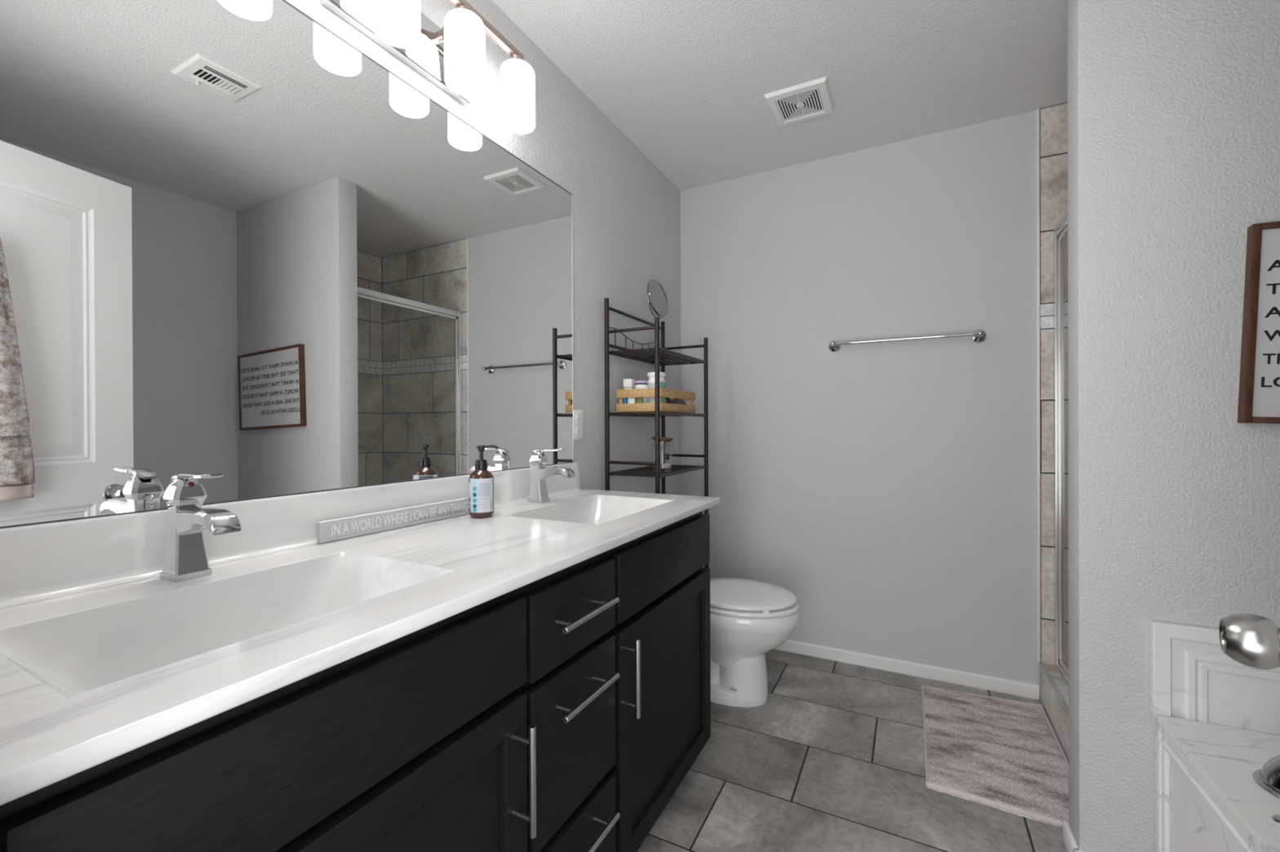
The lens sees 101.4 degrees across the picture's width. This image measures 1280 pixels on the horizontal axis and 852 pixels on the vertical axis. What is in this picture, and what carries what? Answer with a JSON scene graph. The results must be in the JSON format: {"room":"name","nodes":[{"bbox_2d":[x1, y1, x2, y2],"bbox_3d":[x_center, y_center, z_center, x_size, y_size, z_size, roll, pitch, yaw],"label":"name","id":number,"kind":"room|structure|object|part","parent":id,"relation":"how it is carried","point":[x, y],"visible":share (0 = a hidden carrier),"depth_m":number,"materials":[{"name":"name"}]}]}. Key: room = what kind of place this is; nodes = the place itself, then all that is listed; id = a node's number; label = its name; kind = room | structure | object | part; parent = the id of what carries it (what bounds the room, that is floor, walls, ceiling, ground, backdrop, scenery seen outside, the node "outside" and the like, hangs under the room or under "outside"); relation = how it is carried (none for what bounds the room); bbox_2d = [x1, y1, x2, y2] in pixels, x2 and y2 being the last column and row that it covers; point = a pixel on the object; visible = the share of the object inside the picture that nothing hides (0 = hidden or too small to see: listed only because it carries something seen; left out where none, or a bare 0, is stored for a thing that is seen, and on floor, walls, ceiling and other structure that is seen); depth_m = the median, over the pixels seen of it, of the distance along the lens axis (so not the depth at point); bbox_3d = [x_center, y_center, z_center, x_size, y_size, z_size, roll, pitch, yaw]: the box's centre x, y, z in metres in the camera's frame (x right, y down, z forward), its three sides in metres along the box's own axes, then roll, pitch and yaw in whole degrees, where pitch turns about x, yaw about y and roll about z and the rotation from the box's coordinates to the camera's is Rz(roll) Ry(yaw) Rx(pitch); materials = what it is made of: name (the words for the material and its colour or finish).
{"room":"bathroom","nodes":[
{"label":"bathroom","id":0,"kind":"room"},
{"bbox_2d":[285,0,681,495],"bbox_3d":[-0.421,-0.079,1.776,0.116,2.440,2.830,0,0,27],"label":"wall","id":1,"kind":"structure","parent":0,"point":[626,220],"depth_m":2.12,"materials":[{"name":"white paint"}]},
{"bbox_2d":[0,0,573,528],"bbox_3d":[-0.603,-0.363,1.293,0.005,1.006,1.524,0,0,27],"label":"wall mirror","id":2,"kind":"object","parent":1,"relation":"attached to","point":[237,243],"visible":1,"depth_m":1.00,"materials":[{"name":"white mirror"}]},
{"bbox_2d":[0,462,582,608],"bbox_3d":[-0.576,0.192,1.301,0.044,0.103,1.562,0,0,27],"label":"backsplash","id":3,"kind":"structure","parent":1,"relation":"attached to","point":[45,561],"depth_m":0.87,"materials":[{"name":"white stone"}]},
{"bbox_2d":[320,0,535,134],"bbox_3d":[-0.526,-0.987,1.278,0.160,0.212,0.713,0,0,27],"label":"vanity light","id":4,"kind":"object","parent":1,"relation":"attached to","point":[452,57],"visible":1,"depth_m":1.32,"materials":[{"name":"white glass"}]},
{"bbox_3d":[-0.585,-0.984,1.306,0.028,0.142,0.412,0,0,27],"label":"plate","id":5,"kind":"part","parent":4,"relation":"part of","materials":[{"name":"silver metal"}]},
{"bbox_3d":[-0.546,-0.967,1.174,0.101,0.173,0.101,0,0,27],"label":"lamp shade","id":6,"kind":"part","parent":4,"relation":"part of","materials":[{"name":"white glass"}]},
{"bbox_2d":[374,17,417,44],"bbox_3d":[-0.546,-0.887,1.174,0.088,0.002,0.088,0,0,23],"label":"diffuser","id":7,"kind":"object","parent":4,"relation":"attached to","point":[391,30],"depth_m":1.17,"materials":[{"name":"white glass"}]},
{"bbox_3d":[-0.490,-1.058,1.370,0.091,0.066,0.018,0,0,27],"label":"arm","id":8,"kind":"part","parent":4,"relation":"part of","materials":[{"name":"silver metal"}]},
{"bbox_3d":[-0.453,-0.968,1.355,0.101,0.173,0.101,0,0,27],"label":"lamp shade","id":9,"kind":"part","parent":4,"relation":"part of","materials":[{"name":"white glass"}]},
{"bbox_2d":[447,73,483,93],"bbox_3d":[-0.453,-0.888,1.355,0.088,0.002,0.088,0,0,23],"label":"diffuser","id":10,"kind":"object","parent":4,"relation":"attached to","point":[460,83],"depth_m":1.35,"materials":[{"name":"white glass"}]},
{"bbox_3d":[-0.359,-0.969,1.536,0.101,0.173,0.101,0,0,27],"label":"lamp shade","id":11,"kind":"part","parent":4,"relation":"part of","materials":[{"name":"white glass"}]},
{"bbox_2d":[502,115,533,132],"bbox_3d":[-0.359,-0.888,1.537,0.088,0.002,0.088,0,0,23],"label":"diffuser","id":12,"kind":"object","parent":4,"relation":"attached to","point":[510,123],"depth_m":1.54,"materials":[{"name":"white glass"}]},
{"bbox_2d":[573,410,583,439],"bbox_3d":[-0.236,-0.004,1.998,0.008,0.112,0.069,0,0,27],"label":"power outlet","id":13,"kind":"object","parent":1,"relation":"attached to","point":[578,433],"visible":1,"depth_m":1.99,"materials":[{"name":"white plastic"}]},
{"bbox_2d":[576,416,581,422],"bbox_3d":[-0.234,-0.026,1.997,0.004,0.024,0.034,0,0,27],"label":"receptacle","id":14,"kind":"object","parent":13,"relation":"attached to","point":[578,418],"depth_m":1.99,"materials":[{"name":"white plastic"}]},
{"bbox_2d":[576,427,581,434],"bbox_3d":[-0.234,0.019,1.997,0.004,0.024,0.034,0,0,27],"label":"receptacle","id":15,"kind":"object","parent":13,"relation":"attached to","point":[578,429],"depth_m":1.99,"materials":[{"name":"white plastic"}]},
{"bbox_2d":[492,0,1067,191],"bbox_3d":[0.719,-1.341,1.131,2.740,0.080,2.920,0,0,27],"label":"ceiling","id":16,"kind":"structure","parent":0,"point":[686,82],"depth_m":1.89,"materials":[{"name":"white paint"}]},
{"bbox_2d":[764,76,834,127],"bbox_3d":[0.645,-1.296,2.109,0.230,0.016,0.234,0,0,27],"label":"exhaust fan cover","id":17,"kind":"object","parent":16,"relation":"attached to","point":[810,100],"visible":1,"depth_m":2.09,"materials":[{"name":"white plastic"}]},
{"bbox_2d":[775,88,823,120],"bbox_3d":[0.645,-1.296,2.109,0.160,0.010,0.160,0,0,27],"label":"grille","id":18,"kind":"object","parent":17,"relation":"attached to","point":[806,104],"depth_m":2.11,"materials":[{"name":"white plastic"}]},
{"bbox_2d":[636,648,1068,851],"bbox_3d":[0.550,1.170,0.791,2.740,0.060,3.700,0,0,27],"label":"floor","id":19,"kind":"structure","parent":0,"point":[833,760],"depth_m":1.67,"materials":[{"name":"grey tile"}]},
{"bbox_2d":[0,511,711,851],"bbox_3d":[-0.332,0.705,1.182,0.576,0.876,1.539,0,0,27],"label":"vanity cabinet","id":20,"kind":"object","parent":19,"relation":"on","point":[565,710],"visible":0.95,"depth_m":0.80,"materials":[{"name":"black wood"}]},
{"bbox_2d":[0,462,719,805],"bbox_3d":[-0.342,0.269,1.185,0.566,0.259,1.570,0,0,27],"label":"countertop","id":21,"kind":"structure","parent":20,"relation":"on","point":[104,658],"depth_m":0.79,"materials":[{"name":"white stone"}]},
{"bbox_2d":[159,472,240,582],"bbox_3d":[-0.700,0.159,0.833,0.166,0.171,0.051,0,0,27],"label":"faucet","id":22,"kind":"object","parent":21,"relation":"on","point":[185,557],"visible":1,"depth_m":0.83,"materials":[{"name":"silver metal"}]},
{"bbox_3d":[-0.741,0.240,0.854,0.054,0.009,0.051,0,0,27],"label":"plate","id":23,"kind":"part","parent":22,"relation":"part of","materials":[{"name":"silver metal"}]},
{"bbox_3d":[-0.709,0.083,0.837,0.122,0.018,0.027,0,0,27],"label":"lever","id":24,"kind":"part","parent":22,"relation":"part of","materials":[{"name":"silver metal"}]},
{"bbox_3d":[-0.687,0.158,0.826,0.136,0.053,0.038,0,0,27],"label":"spout","id":25,"kind":"part","parent":22,"relation":"part of","materials":[{"name":"silver metal"}]},
{"bbox_2d":[0,551,460,697],"bbox_3d":[-0.546,0.323,0.749,0.307,0.156,0.465,0,0,27],"label":"basin","id":26,"kind":"object","parent":21,"relation":"in","point":[82,652],"depth_m":0.78,"materials":[{"name":"white ceramic"}]},
{"bbox_2d":[316,497,469,543],"bbox_3d":[-0.569,0.220,1.261,0.014,0.044,0.406,0,0,28],"label":"decorative sign","id":27,"kind":"object","parent":21,"relation":"on","point":[329,531],"visible":1,"depth_m":1.22,"materials":[{"name":"grey wood"}]},
{"bbox_2d":[468,444,499,518],"bbox_3d":[-0.423,0.146,1.400,0.069,0.192,0.065,0,0,27],"label":"soap bottle","id":28,"kind":"object","parent":21,"relation":"on","point":[481,481],"visible":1,"depth_m":1.38,"materials":[{"name":"brown plastic"}]},
{"bbox_2d":[478,482,492,508],"bbox_3d":[-0.406,0.184,1.377,0.036,0.069,0.005,0,0,-38],"label":"print","id":29,"kind":"object","parent":28,"relation":"attached to","point":[485,489],"depth_m":1.37},
{"bbox_2d":[527,448,575,503],"bbox_3d":[-0.281,0.155,1.643,0.166,0.171,0.051,0,0,27],"label":"faucet","id":30,"kind":"object","parent":21,"relation":"on","point":[539,473],"visible":1,"depth_m":1.65,"materials":[{"name":"silver metal"}]},
{"bbox_3d":[-0.350,0.178,1.679,0.011,0.125,0.011,0,0,27],"label":"lift rod","id":31,"kind":"part","parent":30,"relation":"part of","materials":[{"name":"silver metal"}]},
{"bbox_3d":[-0.322,0.236,1.665,0.054,0.009,0.051,0,0,27],"label":"plate","id":32,"kind":"part","parent":30,"relation":"part of","materials":[{"name":"silver metal"}]},
{"bbox_3d":[-0.290,0.079,1.647,0.122,0.018,0.027,0,0,27],"label":"lever","id":33,"kind":"part","parent":30,"relation":"part of","materials":[{"name":"silver metal"}]},
{"bbox_3d":[-0.268,0.155,1.636,0.136,0.053,0.038,0,0,27],"label":"spout","id":34,"kind":"part","parent":30,"relation":"part of","materials":[{"name":"silver metal"}]},
{"bbox_2d":[502,494,675,524],"bbox_3d":[-0.128,0.319,1.558,0.307,0.156,0.473,0,0,27],"label":"basin","id":35,"kind":"object","parent":21,"relation":"in","point":[589,509],"depth_m":1.73,"materials":[{"name":"white ceramic"}]},
{"bbox_3d":[-0.342,0.751,0.659,0.022,0.566,0.594,0,0,27],"label":"door","id":36,"kind":"part","parent":20,"relation":"part of","materials":[{"name":"black wood"}]},
{"bbox_3d":[-0.193,0.589,0.875,0.047,0.182,0.012,0,0,27],"label":"bar handle","id":37,"kind":"part","parent":20,"relation":"part of","materials":[{"name":"metal"}]},
{"bbox_3d":[-0.133,0.380,1.065,0.022,0.156,0.293,0,0,27],"label":"drawer","id":38,"kind":"part","parent":20,"relation":"part of","materials":[{"name":"black wood"}]},
{"bbox_3d":[-0.132,0.622,1.066,0.022,0.295,0.293,0,0,27],"label":"drawer","id":39,"kind":"part","parent":20,"relation":"part of","materials":[{"name":"black wood"}]},
{"bbox_3d":[-0.131,0.916,1.067,0.022,0.252,0.293,0,0,27],"label":"drawer","id":40,"kind":"part","parent":20,"relation":"part of","materials":[{"name":"black wood"}]},
{"bbox_3d":[-0.107,0.533,1.041,0.047,0.012,0.191,0,0,27],"label":"bar handle","id":41,"kind":"part","parent":20,"relation":"part of","materials":[{"name":"metal"}]},
{"bbox_3d":[-0.108,0.371,1.041,0.047,0.012,0.191,0,0,27],"label":"bar handle","id":42,"kind":"part","parent":20,"relation":"part of","materials":[{"name":"metal"}]},
{"bbox_3d":[-0.106,0.831,1.042,0.047,0.012,0.191,0,0,27],"label":"bar handle","id":43,"kind":"part","parent":20,"relation":"part of","materials":[{"name":"metal"}]},
{"bbox_3d":[-0.021,0.579,1.209,0.047,0.180,0.012,0,0,27],"label":"bar handle","id":44,"kind":"part","parent":20,"relation":"part of","materials":[{"name":"metal"}]},
{"bbox_3d":[0.086,0.760,1.488,0.022,0.564,0.612,0,0,27],"label":"door","id":45,"kind":"part","parent":20,"relation":"part of","materials":[{"name":"black wood"}]},
{"bbox_2d":[604,297,708,568],"bbox_3d":[0.094,0.305,2.350,0.250,1.665,0.572,0,0,27],"label":"storage rack","id":46,"kind":"object","parent":19,"relation":"on","point":[658,361],"visible":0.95,"depth_m":2.21,"materials":[{"name":"brown metal"}]},
{"bbox_3d":[-0.134,0.307,2.158,0.021,1.665,0.021,0,0,27],"label":"post","id":47,"kind":"part","parent":46,"relation":"part of","materials":[{"name":"brown metal"}]},
{"bbox_3d":[-0.035,-0.387,2.103,0.229,0.013,0.013,0,0,27],"label":"rail","id":48,"kind":"part","parent":46,"relation":"part of","materials":[{"name":"brown metal"}]},
{"bbox_3d":[-0.033,0.149,2.105,0.229,0.013,0.013,0,0,27],"label":"rail","id":49,"kind":"part","parent":46,"relation":"part of","materials":[{"name":"brown metal"}]},
{"bbox_3d":[-0.010,-0.336,2.401,0.013,0.013,0.551,0,0,27],"label":"rail","id":50,"kind":"part","parent":46,"relation":"part of","materials":[{"name":"brown metal"}]},
{"bbox_3d":[-0.011,-0.490,2.400,0.013,0.013,0.551,0,0,27],"label":"rail","id":51,"kind":"part","parent":46,"relation":"part of","materials":[{"name":"brown metal"}]},
{"bbox_2d":[616,387,695,413],"bbox_3d":[0.080,-0.107,2.326,0.210,0.094,0.379,0,0,27],"label":"wooden crate","id":52,"kind":"object","parent":46,"relation":"on","point":[621,394],"visible":0.73,"depth_m":2.19,"materials":[{"name":"brown wood"}]},
{"bbox_3d":[-0.078,-0.106,2.213,0.014,0.092,0.014,0,0,27],"label":"corner post","id":53,"kind":"part","parent":52,"relation":"part of","materials":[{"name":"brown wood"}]},
{"bbox_2d":[623,398,627,404],"bbox_3d":[-0.061,-0.092,2.208,0.018,0.053,0.018,0,0,27],"label":"tube","id":54,"kind":"object","parent":52,"relation":"in","point":[625,400],"visible":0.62,"depth_m":2.20,"materials":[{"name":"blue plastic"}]},
{"bbox_2d":[622,378,635,398],"bbox_3d":[-0.046,-0.133,2.233,0.040,0.134,0.040,0,0,27],"label":"jar","id":55,"kind":"object","parent":52,"relation":"in","point":[628,384],"visible":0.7,"depth_m":2.22,"materials":[{"name":"white plastic"}]},
{"bbox_3d":[-0.046,-0.181,2.233,0.040,0.037,0.040,0,0,27],"label":"jar lid","id":56,"kind":"part","parent":55,"relation":"part of","materials":[{"name":"white plastic"}]},
{"bbox_2d":[627,397,635,403],"bbox_3d":[-0.035,-0.092,2.192,0.031,0.052,0.015,0,0,27],"label":"box","id":57,"kind":"object","parent":52,"relation":"in","point":[631,400],"visible":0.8,"depth_m":2.19,"materials":[{"name":"white plastic"}]},
{"bbox_2d":[635,397,643,403],"bbox_3d":[-0.002,-0.093,2.175,0.034,0.055,0.012,0,0,27],"label":"pouch","id":58,"kind":"object","parent":52,"relation":"in","point":[638,400],"visible":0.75,"depth_m":2.17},
{"bbox_2d":[634,380,647,403],"bbox_3d":[0.008,-0.129,2.215,0.063,0.125,0.063,0,0,27],"label":"jar","id":59,"kind":"object","parent":52,"relation":"in","point":[638,384],"visible":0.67,"depth_m":2.19,"materials":[{"name":"white plastic"}]},
{"bbox_2d":[647,372,666,403],"bbox_3d":[0.070,-0.144,2.186,0.076,0.156,0.076,0,0,27],"label":"bottle","id":60,"kind":"object","parent":52,"relation":"in","point":[651,383],"visible":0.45,"depth_m":2.16,"materials":[{"name":"white plastic"}]},
{"bbox_3d":[0.081,-0.064,2.326,0.192,0.005,0.361,0,0,27],"label":"panel","id":61,"kind":"part","parent":52,"relation":"part of","materials":[{"name":"brown wood"}]},
{"bbox_2d":[666,397,671,403],"bbox_3d":[0.115,-0.096,2.242,0.036,0.058,0.036,0,0,27],"label":"bottle","id":62,"kind":"object","parent":52,"relation":"in","point":[668,400],"visible":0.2,"depth_m":2.23,"materials":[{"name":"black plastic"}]},
{"bbox_2d":[671,398,686,404],"bbox_3d":[0.172,-0.097,2.342,0.033,0.053,0.170,0,0,27],"label":"pouch","id":63,"kind":"object","parent":52,"relation":"in","point":[674,401],"visible":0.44,"depth_m":2.31,"materials":[{"name":"purple fabric"}]},
{"bbox_2d":[646,280,668,357],"bbox_3d":[0.081,-0.484,2.353,0.100,0.348,0.171,0,0,2],"label":"makeup mirror","id":64,"kind":"object","parent":46,"relation":"on","point":[656,295],"visible":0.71,"depth_m":2.34,"materials":[{"name":"silver metal"}]},
{"bbox_3d":[0.070,0.356,2.053,0.021,1.565,0.021,0,0,27],"label":"post","id":65,"kind":"part","parent":46,"relation":"part of","materials":[{"name":"brown metal"}]},
{"bbox_2d":[608,411,706,417],"bbox_3d":[0.093,-0.050,2.349,0.244,0.015,0.556,0,0,27],"label":"wire shelf","id":66,"kind":"object","parent":46,"relation":"attached to","point":[657,414],"depth_m":2.20,"materials":[{"name":"brown metal"}]},
{"bbox_2d":[608,346,706,366],"bbox_3d":[0.092,-0.306,2.348,0.244,0.015,0.556,0,0,27],"label":"wire shelf","id":67,"kind":"object","parent":46,"relation":"attached to","point":[629,354],"depth_m":2.30,"materials":[{"name":"brown metal"}]},
{"bbox_2d":[609,463,707,478],"bbox_3d":[0.094,0.198,2.350,0.244,0.015,0.556,0,0,27],"label":"wire shelf","id":68,"kind":"object","parent":46,"relation":"attached to","point":[647,471],"depth_m":2.26,"materials":[{"name":"brown metal"}]},
{"bbox_3d":[0.119,0.304,2.647,0.021,1.665,0.021,0,0,27],"label":"post","id":69,"kind":"part","parent":46,"relation":"part of","materials":[{"name":"brown metal"}]},
{"bbox_2d":[652,436,677,471],"bbox_3d":[0.099,0.119,2.260,0.094,0.149,0.090,0,0,-37],"label":"glass jar","id":70,"kind":"object","parent":46,"relation":"on","point":[661,439],"visible":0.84,"depth_m":2.24,"materials":[{"name":"clear glass"}]},
{"bbox_2d":[654,463,670,468],"bbox_3d":[0.098,0.173,2.255,0.065,0.026,0.052,0,0,-9],"label":"filling","id":71,"kind":"object","parent":70,"relation":"in","point":[665,465],"visible":0.72,"depth_m":2.24,"materials":[{"name":"white"}]},
{"bbox_3d":[0.097,0.058,2.258,0.090,0.026,0.090,0,0,27],"label":"lid","id":72,"kind":"part","parent":70,"relation":"part of","materials":[{"name":"brown wood"}]},
{"bbox_3d":[0.218,-0.389,2.593,0.229,0.013,0.013,0,0,27],"label":"rail","id":73,"kind":"part","parent":46,"relation":"part of","materials":[{"name":"brown metal"}]},
{"bbox_3d":[0.220,0.147,2.594,0.229,0.013,0.013,0,0,27],"label":"rail","id":74,"kind":"part","parent":46,"relation":"part of","materials":[{"name":"brown metal"}]},
{"bbox_3d":[0.323,0.354,2.542,0.021,1.565,0.021,0,0,27],"label":"post","id":75,"kind":"part","parent":46,"relation":"part of","materials":[{"name":"brown metal"}]},
{"bbox_2d":[710,577,799,707],"bbox_3d":[0.318,0.752,2.265,0.724,0.770,0.460,0,0,27],"label":"toilet","id":76,"kind":"object","parent":19,"relation":"on","point":[749,619],"visible":0.52,"depth_m":2.11,"materials":[{"name":"white ceramic"}]},
{"bbox_3d":[0.427,0.704,2.208,0.455,0.020,0.380,0,0,27],"label":"lid","id":77,"kind":"part","parent":76,"relation":"part of","materials":[{"name":"white ceramic"}]},
{"bbox_3d":[0.432,0.731,2.206,0.464,0.018,0.386,0,0,27],"label":"seat","id":78,"kind":"part","parent":76,"relation":"part of","materials":[{"name":"white ceramic"}]},
{"bbox_3d":[0.416,0.864,2.215,0.505,0.245,0.380,0,0,27],"label":"bowl","id":79,"kind":"part","parent":76,"relation":"part of","materials":[{"name":"white ceramic"}]},
{"bbox_2d":[920,684,1068,828],"bbox_3d":[1.249,1.123,1.862,0.429,0.022,0.747,0,0,27],"label":"bath rug","id":80,"kind":"object","parent":19,"relation":"on","point":[1006,755],"visible":0.98,"depth_m":1.77,"materials":[{"name":"grey fabric"}]},
{"bbox_2d":[1040,662,1068,759],"bbox_3d":[1.507,1.056,1.746,0.126,0.156,0.872,0,0,27],"label":"curb","id":81,"kind":"object","parent":19,"relation":"on","point":[1054,691],"visible":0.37,"depth_m":1.96,"materials":[{"name":"brown stone"}]},
{"bbox_2d":[1053,212,1068,687],"bbox_3d":[1.505,0.090,1.750,0.035,1.780,0.860,0,0,27],"label":"shower door","id":82,"kind":"structure","parent":81,"relation":"on","point":[1060,232],"depth_m":2.10,"materials":[{"name":"metal"}]},
{"bbox_3d":[1.503,-0.779,1.747,0.030,0.035,0.860,0,0,27],"label":"header rail","id":83,"kind":"part","parent":82,"relation":"part of","materials":[{"name":"metal"}]},
{"bbox_3d":[1.510,0.962,1.751,0.028,0.036,0.860,0,0,27],"label":"sill rail","id":84,"kind":"part","parent":82,"relation":"part of","materials":[{"name":"metal"}]},
{"bbox_3d":[1.506,0.096,1.749,0.015,1.711,0.800,0,0,27],"label":"door rail","id":85,"kind":"part","parent":82,"relation":"part of","materials":[{"name":"metal"}]},
{"bbox_2d":[1150,620,1279,851],"bbox_3d":[1.259,0.806,0.377,0.854,0.664,1.579,0,0,27],"label":"bathtub","id":86,"kind":"object","parent":19,"relation":"on","point":[1216,716],"visible":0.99,"depth_m":1.18,"materials":[{"name":"stone"}]},
{"bbox_3d":[1.616,0.581,1.069,0.854,0.218,0.019,0,0,27],"label":"splash panel","id":87,"kind":"part","parent":86,"relation":"part of","materials":[{"name":"stone"}]},
{"bbox_2d":[1252,754,1279,798],"bbox_3d":[1.286,0.600,0.939,0.130,0.183,0.244,0,0,-39],"label":"tub spout","id":88,"kind":"object","parent":86,"relation":"on","point":[1268,778],"visible":1,"depth_m":1.00,"materials":[{"name":"silver metal"}]},
{"bbox_3d":[1.263,0.594,0.921,0.110,0.172,0.236,0,0,-11],"label":"spout","id":89,"kind":"part","parent":88,"relation":"part of","materials":[{"name":"silver metal"}]},
{"bbox_2d":[1271,814,1279,823],"bbox_3d":[1.134,0.670,0.856,0.074,0.044,0.120,0,0,-18],"label":"tub valve","id":90,"kind":"object","parent":86,"relation":"on","point":[1276,818],"visible":1,"depth_m":0.90,"materials":[{"name":"silver metal"}]},
{"bbox_2d":[680,102,1068,698],"bbox_3d":[1.417,-0.087,2.349,2.624,2.440,0.124,0,0,27],"label":"wall","id":91,"kind":"structure","parent":0,"point":[889,487],"depth_m":2.42,"materials":[{"name":"white paint"}]},
{"bbox_2d":[774,639,1039,700],"bbox_3d":[0.943,1.106,2.535,1.597,0.057,0.012,0,0,27],"label":"baseboard","id":92,"kind":"structure","parent":91,"relation":"attached to","point":[1021,689],"depth_m":2.37,"materials":[{"name":"white paint"}]},
{"bbox_2d":[828,329,986,351],"bbox_3d":[1.186,-0.387,2.364,0.644,0.056,0.081,0,0,27],"label":"towel bar","id":93,"kind":"object","parent":91,"relation":"attached to","point":[979,335],"visible":1,"depth_m":2.31,"materials":[{"name":"silver metal"}]},
{"bbox_2d":[1035,108,1040,662],"bbox_3d":[1.647,-0.165,2.164,0.011,2.285,0.014,0,0,27],"label":"trim","id":94,"kind":"structure","parent":91,"relation":"attached to","point":[1037,111],"depth_m":2.16,"materials":[{"name":"white paint"}]},
{"bbox_2d":[1067,0,1279,851],"bbox_3d":[1.583,-0.085,1.153,0.992,2.440,0.103,0,0,27],"label":"wall","id":95,"kind":"structure","parent":0,"point":[1174,105],"depth_m":1.27,"materials":[{"name":"white paint"}]},
{"bbox_2d":[1062,820,1088,851],"bbox_3d":[1.197,1.108,1.352,0.145,0.057,0.118,0,0,27],"label":"baseboard","id":96,"kind":"structure","parent":95,"relation":"attached to","point":[1068,839],"depth_m":1.39,"materials":[{"name":"white paint"}]},
{"bbox_2d":[1237,221,1279,423],"bbox_3d":[1.653,-0.219,1.043,0.647,0.470,0.025,0,0,27],"label":"framed sign","id":97,"kind":"object","parent":95,"relation":"attached to","point":[1259,395],"visible":1,"depth_m":1.17,"materials":[{"name":"brown wood"}]},
{"bbox_3d":[1.379,-0.230,1.185,0.014,0.446,0.025,2,1,27],"label":"frame","id":98,"kind":"part","parent":97,"relation":"part of","materials":[{"name":"brown wood"}]},
{"bbox_3d":[1.646,-0.003,1.048,0.602,0.014,0.025,2,1,27],"label":"frame","id":99,"kind":"part","parent":97,"relation":"part of","materials":[{"name":"brown wood"}]},
{"bbox_3d":[1.654,-0.219,1.045,0.602,0.418,0.017,2,1,27],"label":"panel","id":100,"kind":"part","parent":97,"relation":"part of","materials":[{"name":"white paper"}]},
{"bbox_3d":[1.659,-0.435,1.039,0.602,0.014,0.025,2,1,27],"label":"frame","id":101,"kind":"part","parent":97,"relation":"part of","materials":[{"name":"brown wood"}]},
{"bbox_3d":[0.123,-0.076,-0.024,2.504,2.440,0.130,0,0,27],"label":"wall","id":102,"kind":"structure","parent":0,"visible":0},
{"bbox_2d":[1219,613,1279,670],"bbox_3d":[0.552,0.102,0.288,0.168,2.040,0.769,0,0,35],"label":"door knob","id":103,"kind":"structure","parent":102,"relation":"in","point":[1250,640],"depth_m":0.58,"materials":[{"name":"silver metal"}]}
]}

